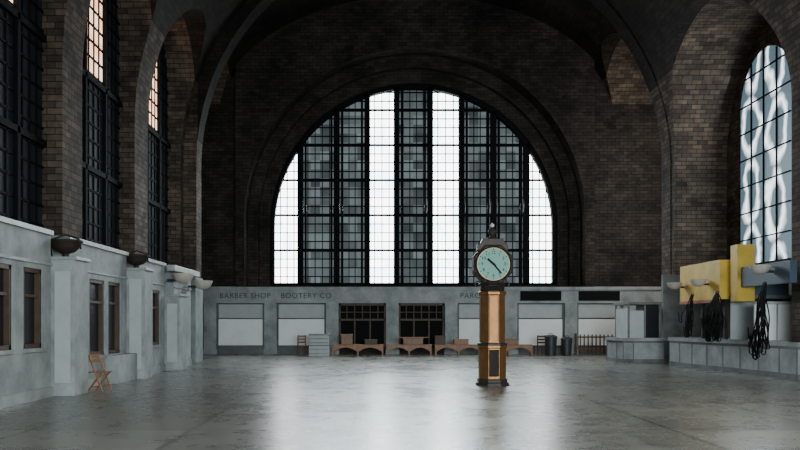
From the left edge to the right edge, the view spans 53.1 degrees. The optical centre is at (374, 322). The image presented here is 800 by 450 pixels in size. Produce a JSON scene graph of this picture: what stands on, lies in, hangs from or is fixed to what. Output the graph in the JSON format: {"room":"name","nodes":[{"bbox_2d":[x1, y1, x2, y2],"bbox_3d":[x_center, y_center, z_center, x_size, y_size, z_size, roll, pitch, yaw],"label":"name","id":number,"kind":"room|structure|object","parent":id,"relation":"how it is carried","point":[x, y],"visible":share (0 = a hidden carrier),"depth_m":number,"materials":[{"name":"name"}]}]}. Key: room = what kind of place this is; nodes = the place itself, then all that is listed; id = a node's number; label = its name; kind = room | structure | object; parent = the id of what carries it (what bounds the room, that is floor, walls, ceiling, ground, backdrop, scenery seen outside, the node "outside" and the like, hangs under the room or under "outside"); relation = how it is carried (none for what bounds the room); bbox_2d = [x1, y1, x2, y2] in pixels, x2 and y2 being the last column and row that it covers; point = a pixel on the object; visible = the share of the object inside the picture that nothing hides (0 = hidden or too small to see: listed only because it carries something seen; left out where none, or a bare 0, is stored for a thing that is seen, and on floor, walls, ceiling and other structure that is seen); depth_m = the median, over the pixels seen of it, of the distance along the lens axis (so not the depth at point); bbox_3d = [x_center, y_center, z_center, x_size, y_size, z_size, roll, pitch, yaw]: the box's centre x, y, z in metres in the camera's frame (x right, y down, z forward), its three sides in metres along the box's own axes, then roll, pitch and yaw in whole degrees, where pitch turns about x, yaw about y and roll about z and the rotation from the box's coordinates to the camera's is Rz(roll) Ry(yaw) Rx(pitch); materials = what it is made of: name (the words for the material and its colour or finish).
{"room":"railway station","nodes":[
{"label":"railway station","id":0,"kind":"room"},
{"bbox_2d":[42,0,231,277],"bbox_3d":[-10.700,-8.400,17.850,6.500,20.000,47.700,0,0,0],"label":"wall","id":1,"kind":"structure","parent":0,"point":[64,22],"depth_m":26.80,"materials":[{"name":"brick"}]},
{"bbox_2d":[0,0,46,226],"bbox_3d":[-8.435,-6.974,18.150,0.330,9.949,4.900,0,0,0],"label":"window","id":2,"kind":"structure","parent":1,"relation":"in","point":[22,36],"depth_m":19.07,"materials":[{"name":"black glass"}]},
{"bbox_2d":[82,0,122,249],"bbox_3d":[-8.435,-6.949,24.400,0.330,9.899,4.800,0,0,0],"label":"window","id":3,"kind":"structure","parent":1,"relation":"in","point":[101,185],"depth_m":24.98,"materials":[{"name":"black glass"}]},
{"bbox_2d":[147,43,170,264],"bbox_3d":[-8.435,-6.949,30.700,0.330,9.899,4.800,0,0,0],"label":"window","id":4,"kind":"structure","parent":1,"relation":"in","point":[158,145],"depth_m":31.43,"materials":[{"name":"black glass"}]},
{"bbox_2d":[191,277,202,361],"bbox_3d":[-7.825,-0.150,33.700,0.850,3.500,1.400,0,0,0],"label":"trim","id":5,"kind":"structure","parent":1,"relation":"attached to","point":[196,294],"depth_m":33.16,"materials":[{"name":"concrete"}]},
{"bbox_2d":[203,303,217,353],"bbox_3d":[-8.450,0.290,41.200,0.720,2.620,0.500,0,0,0],"label":"trim","id":6,"kind":"structure","parent":1,"relation":"attached to","point":[210,309],"depth_m":41.00,"materials":[{"name":"stone"}]},
{"bbox_2d":[0,354,799,449],"bbox_3d":[2.050,1.700,19.000,32.000,0.200,50.000,0,0,0],"label":"floor","id":7,"kind":"structure","parent":0,"point":[221,401],"depth_m":14.80,"materials":[{"name":"stone"}]},
{"bbox_2d":[0,216,53,408],"bbox_3d":[-7.505,-0.200,12.695,1.050,3.600,9.390,0,0,0],"label":"wall","id":8,"kind":"structure","parent":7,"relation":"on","point":[25,248],"depth_m":16.09,"materials":[{"name":"paint"}]},
{"bbox_2d":[51,256,90,395],"bbox_3d":[-7.250,0.075,17.845,1.500,3.050,0.890,0,0,0],"label":"pillar","id":9,"kind":"structure","parent":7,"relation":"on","point":[69,274],"depth_m":17.42,"materials":[{"name":"concrete"}]},
{"bbox_2d":[51,234,82,255],"bbox_3d":[-6.900,-1.720,17.850,0.740,0.540,0.740,0,0,0],"label":"bowl","id":10,"kind":"object","parent":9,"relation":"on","point":[65,247],"visible":0.83,"depth_m":17.65,"materials":[{"name":"metal"}]},
{"bbox_2d":[51,236,136,387],"bbox_3d":[-7.380,-0.200,20.500,1.300,3.600,4.380,0,0,0],"label":"wall","id":11,"kind":"structure","parent":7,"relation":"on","point":[107,277],"depth_m":20.93,"materials":[{"name":"paint"}]},
{"bbox_2d":[88,354,112,391],"bbox_3d":[-6.459,1.173,18.752,0.451,0.876,0.410,0,0,15],"label":"folding chair","id":12,"kind":"object","parent":7,"relation":"on","point":[107,373],"visible":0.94,"depth_m":18.74,"materials":[{"name":"orange wood"}]},
{"bbox_2d":[126,268,153,378],"bbox_3d":[-7.250,0.015,23.145,1.500,3.170,0.890,0,0,0],"label":"pillar","id":13,"kind":"structure","parent":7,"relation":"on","point":[139,283],"depth_m":22.72,"materials":[{"name":"stone"}]},
{"bbox_2d":[126,250,149,267],"bbox_3d":[-6.900,-1.840,23.150,0.740,0.540,0.740,0,0,0],"label":"bowl","id":14,"kind":"object","parent":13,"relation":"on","point":[136,260],"visible":0.79,"depth_m":22.94,"materials":[{"name":"metal"}]},
{"bbox_2d":[126,258,166,373],"bbox_3d":[-7.505,-0.200,25.200,1.050,3.600,3.180,0,0,0],"label":"shopfront","id":15,"kind":"object","parent":7,"relation":"on","point":[157,266],"visible":0.27,"depth_m":26.11,"materials":[{"name":"stone"}]},
{"bbox_2d":[164,266,191,370],"bbox_3d":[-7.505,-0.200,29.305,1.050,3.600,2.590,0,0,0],"label":"pillar","id":16,"kind":"structure","parent":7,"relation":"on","point":[172,287],"depth_m":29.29,"materials":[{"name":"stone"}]},
{"bbox_2d":[167,273,193,283],"bbox_3d":[-6.630,-1.526,27.500,0.778,0.336,0.778,0,0,45],"label":"wall sconce","id":17,"kind":"object","parent":16,"relation":"attached to","point":[182,278],"visible":1,"depth_m":27.27,"materials":[{"name":"metal"}]},
{"bbox_2d":[167,265,199,276],"bbox_3d":[-6.840,-1.850,28.700,0.280,0.200,3.800,0,0,0],"label":"fascia beam","id":18,"kind":"structure","parent":16,"relation":"attached to","point":[172,268],"depth_m":27.72,"materials":[{"name":"white paint"}]},
{"bbox_2d":[188,280,212,289],"bbox_3d":[-6.530,-1.426,30.200,0.778,0.336,0.778,0,0,45],"label":"wall sconce","id":19,"kind":"object","parent":16,"relation":"attached to","point":[200,284],"visible":1,"depth_m":29.98,"materials":[{"name":"glass"}]},
{"bbox_2d":[217,304,263,353],"bbox_3d":[-6.905,0.300,41.200,2.390,2.600,0.200,0,0,0],"label":"panel","id":20,"kind":"object","parent":7,"relation":"on","point":[229,331],"visible":0.96,"depth_m":41.12,"materials":[{"name":"stone"}]},
{"bbox_2d":[263,303,277,353],"bbox_3d":[-5.360,0.290,41.200,0.720,2.620,0.500,0,0,0],"label":"trim","id":21,"kind":"structure","parent":7,"relation":"on","point":[270,309],"depth_m":41.00,"materials":[{"name":"concrete"}]},
{"bbox_2d":[277,304,325,353],"bbox_3d":[-3.775,0.300,41.200,2.470,2.600,0.200,0,0,0],"label":"panel","id":22,"kind":"object","parent":7,"relation":"on","point":[288,330],"visible":0.8,"depth_m":41.12,"materials":[{"name":"stone"}]},
{"bbox_2d":[297,335,308,355],"bbox_3d":[-3.546,1.100,39.604,0.460,1.001,0.470,0,0,-29],"label":"wooden chair","id":23,"kind":"object","parent":7,"relation":"on","point":[298,342],"visible":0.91,"depth_m":39.69,"materials":[{"name":"brown wood"}]},
{"bbox_2d":[309,334,329,355],"bbox_3d":[-2.694,1.060,38.895,1.000,1.080,0.730,0,0,0],"label":"chest","id":24,"kind":"object","parent":7,"relation":"on","point":[319,344],"visible":1,"depth_m":38.55,"materials":[{"name":"wood"}]},
{"bbox_2d":[326,303,338,353],"bbox_3d":[-2.190,0.290,41.200,0.720,2.620,0.500,0,0,0],"label":"trim","id":25,"kind":"structure","parent":7,"relation":"on","point":[332,309],"depth_m":41.00,"materials":[{"name":"stone"}]},
{"bbox_2d":[332,344,383,355],"bbox_3d":[-0.825,1.320,38.800,2.504,0.560,0.500,0,0,0],"label":"bench","id":26,"kind":"object","parent":7,"relation":"on","point":[357,347],"visible":0.97,"depth_m":38.56,"materials":[{"name":"orange wood"}]},
{"bbox_2d":[341,334,352,344],"bbox_3d":[-1.359,0.790,38.850,0.590,0.500,0.440,0,0,0],"label":"crate","id":27,"kind":"object","parent":26,"relation":"on","point":[346,339],"visible":1,"depth_m":38.65,"materials":[{"name":"brown wood"}]},
{"bbox_2d":[364,339,377,344],"bbox_3d":[-0.194,0.920,38.850,0.640,0.240,0.440,0,0,0],"label":"crate","id":28,"kind":"object","parent":26,"relation":"on","point":[367,341],"visible":1,"depth_m":38.65,"materials":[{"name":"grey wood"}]},
{"bbox_2d":[385,303,398,353],"bbox_3d":[0.890,0.290,41.200,0.720,2.620,0.500,0,0,0],"label":"trim","id":29,"kind":"structure","parent":7,"relation":"on","point":[392,309],"depth_m":41.00,"materials":[{"name":"stone"}]},
{"bbox_2d":[386,344,431,355],"bbox_3d":[1.651,1.320,38.800,2.213,0.560,0.500,0,0,0],"label":"bench","id":30,"kind":"object","parent":7,"relation":"on","point":[428,347],"visible":0.97,"depth_m":38.56,"materials":[{"name":"orange wood"}]},
{"bbox_2d":[403,338,422,344],"bbox_3d":[1.845,0.880,38.850,0.990,0.320,0.440,0,0,0],"label":"crate","id":31,"kind":"object","parent":30,"relation":"on","point":[406,341],"visible":0.91,"depth_m":38.65,"materials":[{"name":"brown wood"}]},
{"bbox_2d":[397,337,427,337],"bbox_3d":[1.796,0.700,38.720,1.500,0.030,0.100,0,0,0],"label":"plank","id":32,"kind":"object","parent":31,"relation":"on","point":[397,337],"visible":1,"depth_m":38.67,"materials":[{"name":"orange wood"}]},
{"bbox_2d":[444,303,457,353],"bbox_3d":[3.910,0.290,41.200,0.720,2.620,0.500,0,0,0],"label":"trim","id":33,"kind":"structure","parent":7,"relation":"on","point":[450,309],"depth_m":41.00,"materials":[{"name":"stone"}]},
{"bbox_2d":[434,344,477,355],"bbox_3d":[4.029,1.320,38.800,2.310,0.560,0.500,0,0,0],"label":"bench","id":34,"kind":"object","parent":7,"relation":"on","point":[458,348],"visible":0.68,"depth_m":38.56,"materials":[{"name":"orange wood"}]},
{"bbox_2d":[434,336,445,344],"bbox_3d":[3.155,0.830,38.850,0.540,0.420,0.440,0,0,0],"label":"crate","id":35,"kind":"object","parent":34,"relation":"on","point":[439,340],"visible":1,"depth_m":38.65,"materials":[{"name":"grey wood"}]},
{"bbox_2d":[453,339,468,344],"bbox_3d":[4.175,0.910,38.850,0.740,0.260,0.440,0,0,0],"label":"crate","id":36,"kind":"object","parent":34,"relation":"on","point":[455,341],"visible":1,"depth_m":38.65,"materials":[{"name":"orange wood"}]},
{"bbox_2d":[458,304,478,353],"bbox_3d":[5.445,0.300,41.200,2.370,2.600,0.200,0,0,0],"label":"panel","id":37,"kind":"object","parent":7,"relation":"on","point":[467,328],"visible":0.32,"depth_m":41.12,"materials":[{"name":"stone"}]},
{"bbox_2d":[472,223,512,385],"bbox_3d":[3.015,-0.490,20.600,1.000,4.180,0.820,0,0,0],"label":"clock","id":38,"kind":"object","parent":7,"relation":"on","point":[492,264],"visible":1,"depth_m":20.35,"materials":[{"name":"brown wood"}]},
{"bbox_2d":[489,350,498,376],"bbox_3d":[3.015,1.020,20.256,0.250,0.680,0.016,0,0,0],"label":"grille","id":39,"kind":"object","parent":38,"relation":"attached to","point":[493,354],"depth_m":20.25,"materials":[{"name":"brown metal"}]},
{"bbox_2d":[505,303,517,353],"bbox_3d":[6.980,0.290,41.200,0.720,2.620,0.500,0,0,0],"label":"trim","id":40,"kind":"structure","parent":7,"relation":"on","point":[510,308],"depth_m":41.00,"materials":[{"name":"stone"}]},
{"bbox_2d":[506,344,532,355],"bbox_3d":[6.456,1.320,38.800,2.310,0.560,0.500,0,0,0],"label":"bench","id":41,"kind":"object","parent":7,"relation":"on","point":[509,348],"visible":0.53,"depth_m":38.56,"materials":[{"name":"orange wood"}]},
{"bbox_2d":[505,339,518,344],"bbox_3d":[6.553,0.900,38.850,0.840,0.280,0.440,0,0,0],"label":"crate","id":42,"kind":"object","parent":41,"relation":"on","point":[508,341],"visible":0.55,"depth_m":38.65,"materials":[{"name":"brown wood"}]},
{"bbox_2d":[533,335,545,355],"bbox_3d":[8.012,1.100,38.904,0.460,1.001,0.470,0,0,34],"label":"wooden chair","id":43,"kind":"object","parent":7,"relation":"on","point":[537,346],"visible":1,"depth_m":38.93,"materials":[{"name":"brown wood"}]},
{"bbox_2d":[517,304,563,353],"bbox_3d":[8.515,0.300,41.200,2.370,2.600,0.200,0,0,0],"label":"panel","id":44,"kind":"object","parent":7,"relation":"on","point":[528,330],"visible":0.78,"depth_m":41.12,"materials":[{"name":"stone"}]},
{"bbox_2d":[544,333,557,355],"bbox_3d":[8.641,1.053,39.300,0.648,1.094,0.648,0,0,0],"label":"trash can","id":45,"kind":"object","parent":7,"relation":"on","point":[551,340],"visible":0.97,"depth_m":39.07,"materials":[{"name":"metal"}]},
{"bbox_2d":[561,335,572,355],"bbox_3d":[9.418,1.107,39.300,0.583,0.986,0.583,0,0,0],"label":"trash can","id":46,"kind":"object","parent":7,"relation":"on","point":[566,342],"visible":1,"depth_m":39.09,"materials":[{"name":"metal"}]},
{"bbox_2d":[563,303,577,353],"bbox_3d":[10.050,0.290,41.200,0.720,2.620,0.500,0,0,0],"label":"pillar","id":47,"kind":"structure","parent":7,"relation":"on","point":[570,309],"depth_m":41.00,"materials":[{"name":"stone"}]},
{"bbox_2d":[575,333,614,354],"bbox_3d":[11.263,1.060,40.425,2.320,1.080,0.110,0,0,0],"label":"rail fence","id":48,"kind":"object","parent":7,"relation":"on","point":[576,336],"visible":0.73,"depth_m":40.38,"materials":[{"name":"brown wood"}]},
{"bbox_2d":[577,304,621,353],"bbox_3d":[11.550,0.300,41.200,2.300,2.600,0.200,0,0,0],"label":"panel","id":49,"kind":"object","parent":7,"relation":"on","point":[584,326],"visible":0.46,"depth_m":41.12,"materials":[{"name":"stone"}]},
{"bbox_2d":[605,337,666,362],"bbox_3d":[10.747,1.100,33.291,1.923,1.000,2.741,0,0,0],"label":"counter","id":50,"kind":"object","parent":7,"relation":"on","point":[619,349],"depth_m":32.12,"materials":[{"name":"grey stone"}]},
{"bbox_2d":[605,338,666,340],"bbox_3d":[10.747,0.680,33.291,1.923,0.080,2.741,0,0,0],"label":"countertop","id":51,"kind":"structure","parent":50,"relation":"on","point":[605,338],"depth_m":32.02,"materials":[{"name":"grey stone"}]},
{"bbox_2d":[613,302,662,337],"bbox_3d":[10.915,-0.125,33.290,1.430,1.450,1.860,0,0,0],"label":"booth","id":52,"kind":"object","parent":50,"relation":"on","point":[646,323],"visible":0.94,"depth_m":32.43,"materials":[{"name":"metal"}]},
{"bbox_2d":[668,337,799,379],"bbox_3d":[12.687,1.075,26.850,3.024,1.050,9.060,0,0,0],"label":"counter","id":53,"kind":"object","parent":7,"relation":"on","point":[782,360],"depth_m":25.84,"materials":[{"name":"grey stone"}]},
{"bbox_2d":[668,338,799,346],"bbox_3d":[12.687,0.630,26.850,3.024,0.080,9.060,0,0,0],"label":"countertop","id":54,"kind":"structure","parent":53,"relation":"on","point":[685,340],"depth_m":25.91,"materials":[{"name":"grey stone"}]},
{"bbox_2d":[679,244,796,339],"bbox_3d":[12.890,-1.000,26.550,2.720,3.100,7.500,0,0,0],"label":"booth","id":55,"kind":"object","parent":53,"relation":"on","point":[736,284],"visible":0.91,"depth_m":26.18,"materials":[{"name":"paint"}]},
{"bbox_2d":[667,282,683,288],"bbox_3d":[11.226,-1.382,29.880,0.624,0.252,0.558,0,0,38],"label":"wall sconce","id":56,"kind":"object","parent":55,"relation":"attached to","point":[673,285],"visible":1,"depth_m":29.73,"materials":[{"name":"glass"}]},
{"bbox_2d":[678,293,693,336],"bbox_3d":[11.220,-0.274,28.652,0.393,1.582,0.911,0,0,0],"label":"cable bundle","id":57,"kind":"object","parent":55,"relation":"on","point":[689,319],"visible":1,"depth_m":28.51,"materials":[{"name":"metal"}]},
{"bbox_2d":[690,279,708,286],"bbox_3d":[11.226,-1.382,27.680,0.624,0.252,0.558,0,0,38],"label":"wall sconce","id":58,"kind":"object","parent":55,"relation":"attached to","point":[696,282],"visible":1,"depth_m":27.53,"materials":[{"name":"glass"}]},
{"bbox_2d":[701,291,726,341],"bbox_3d":[11.171,-0.213,26.381,0.391,1.702,1.741,0,0,0],"label":"cable bundle","id":59,"kind":"object","parent":55,"relation":"hanging from","point":[710,322],"visible":1,"depth_m":26.29,"materials":[{"name":"rubber"}]},
{"bbox_2d":[747,281,769,359],"bbox_3d":[11.215,-0.064,23.373,0.374,2.302,1.080,0,0,-9],"label":"cable bundle","id":60,"kind":"object","parent":55,"relation":"hanging from","point":[760,307],"visible":1,"depth_m":23.24,"materials":[{"name":"rubber"}]},
{"bbox_2d":[748,264,772,274],"bbox_3d":[11.479,-1.580,23.800,0.653,0.280,0.653,0,0,45],"label":"wall sconce","id":61,"kind":"object","parent":55,"relation":"attached to","point":[760,269],"visible":1,"depth_m":23.62,"materials":[{"name":"glass"}]},
{"bbox_2d":[201,52,661,285],"bbox_3d":[2.050,-8.400,42.850,32.000,20.000,2.300,0,0,0],"label":"wall","id":62,"kind":"structure","parent":0,"point":[628,154],"depth_m":41.70,"materials":[{"name":"brick"}]},
{"bbox_2d":[339,304,385,353],"bbox_3d":[-0.650,0.300,41.320,2.400,2.600,0.240,0,0,0],"label":"window","id":63,"kind":"structure","parent":62,"relation":"in","point":[364,321],"depth_m":41.40,"materials":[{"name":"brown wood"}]},
{"bbox_2d":[270,84,556,285],"bbox_3d":[2.050,-7.355,42.800,15.320,10.770,0.400,0,0,0],"label":"window","id":64,"kind":"structure","parent":62,"relation":"in","point":[401,184],"depth_m":42.91,"materials":[{"name":"clear glass"}]},
{"bbox_2d":[235,0,594,286],"bbox_3d":[2.050,-9.425,41.345,18.400,15.150,0.690,0,0,0],"label":"trim","id":65,"kind":"structure","parent":62,"relation":"attached to","point":[558,75],"depth_m":41.00,"materials":[{"name":"brick"}]},
{"bbox_2d":[399,304,443,353],"bbox_3d":[2.400,0.300,41.320,2.340,2.600,0.240,0,0,0],"label":"window","id":66,"kind":"structure","parent":62,"relation":"in","point":[415,320],"depth_m":41.40,"materials":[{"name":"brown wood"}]},
{"bbox_2d":[203,287,660,302],"bbox_3d":[2.050,-1.435,41.190,29.600,0.830,0.520,0,0,0],"label":"trim","id":67,"kind":"structure","parent":62,"relation":"attached to","point":[212,294],"depth_m":41.05,"materials":[{"name":"stone"}]},
{"bbox_2d":[220,293,270,297],"bbox_3d":[-6.654,-1.406,41.030,2.589,0.266,0.020,0,0,0],"label":"shop sign","id":68,"kind":"object","parent":67,"relation":"attached to","point":[220,293],"visible":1,"depth_m":41.02,"materials":[{"name":"black metal"}]},
{"bbox_2d":[281,293,330,297],"bbox_3d":[-3.533,-1.406,41.030,2.565,0.266,0.020,0,0,0],"label":"shop sign","id":69,"kind":"object","parent":67,"relation":"attached to","point":[281,293],"visible":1,"depth_m":41.02,"materials":[{"name":"black metal"}]},
{"bbox_2d":[460,293,478,297],"bbox_3d":[5.088,-1.406,41.030,1.406,0.266,0.020,0,0,0],"label":"shop sign","id":70,"kind":"object","parent":67,"relation":"attached to","point":[460,293],"visible":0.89,"depth_m":41.02,"materials":[{"name":"black metal"}]},
{"bbox_2d":[520,291,560,300],"bbox_3d":[8.500,-1.390,41.020,2.100,0.500,0.040,0,0,0],"label":"transom window","id":71,"kind":"structure","parent":67,"relation":"in","point":[524,295],"depth_m":41.00,"materials":[{"name":"black glass"}]},
{"bbox_2d":[579,291,619,300],"bbox_3d":[11.500,-1.390,41.020,2.100,0.500,0.040,0,0,0],"label":"transom window","id":72,"kind":"structure","parent":67,"relation":"in","point":[583,295],"depth_m":41.00,"materials":[{"name":"black glass"}]},
{"bbox_2d":[203,286,660,348],"bbox_3d":[2.050,-0.150,41.570,29.600,3.500,0.240,0,0,0],"label":"trim","id":73,"kind":"structure","parent":62,"relation":"attached to","point":[638,307],"depth_m":41.45,"materials":[{"name":"stone"}]},
{"bbox_2d":[150,0,752,144],"bbox_3d":[2.200,-13.049,17.850,19.300,10.703,47.700,0,0,0],"label":"ceiling","id":74,"kind":"structure","parent":0,"point":[221,32],"depth_m":33.60,"materials":[{"name":"brick"}]},
{"bbox_2d":[603,0,799,341],"bbox_3d":[14.950,-8.400,17.850,6.200,20.000,47.700,0,0,0],"label":"wall","id":75,"kind":"structure","parent":0,"point":[697,104],"depth_m":32.78,"materials":[{"name":"brick"}]},
{"bbox_2d":[622,305,635,310],"bbox_3d":[13.050,0.290,41.200,0.720,2.620,0.500,0,0,0],"label":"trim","id":76,"kind":"structure","parent":75,"relation":"attached to","point":[632,307],"depth_m":41.00,"materials":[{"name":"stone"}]},
{"bbox_2d":[661,275,719,361],"bbox_3d":[13.230,-0.200,33.165,2.640,3.600,0.230,0,0,0],"label":"pillar","id":77,"kind":"structure","parent":75,"relation":"attached to","point":[671,326],"depth_m":33.05,"materials":[{"name":"stone"}]},
{"bbox_2d":[722,283,791,303],"bbox_3d":[14.490,-0.200,28.600,0.280,3.600,9.300,0,0,0],"label":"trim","id":78,"kind":"structure","parent":75,"relation":"attached to","point":[790,284],"depth_m":27.70,"materials":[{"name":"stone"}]},
{"bbox_2d":[739,45,791,264],"bbox_3d":[14.565,-6.210,30.000,0.130,8.180,3.900,0,0,0],"label":"window","id":79,"kind":"structure","parent":75,"relation":"in","point":[766,102],"depth_m":29.76,"materials":[{"name":"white glass"}]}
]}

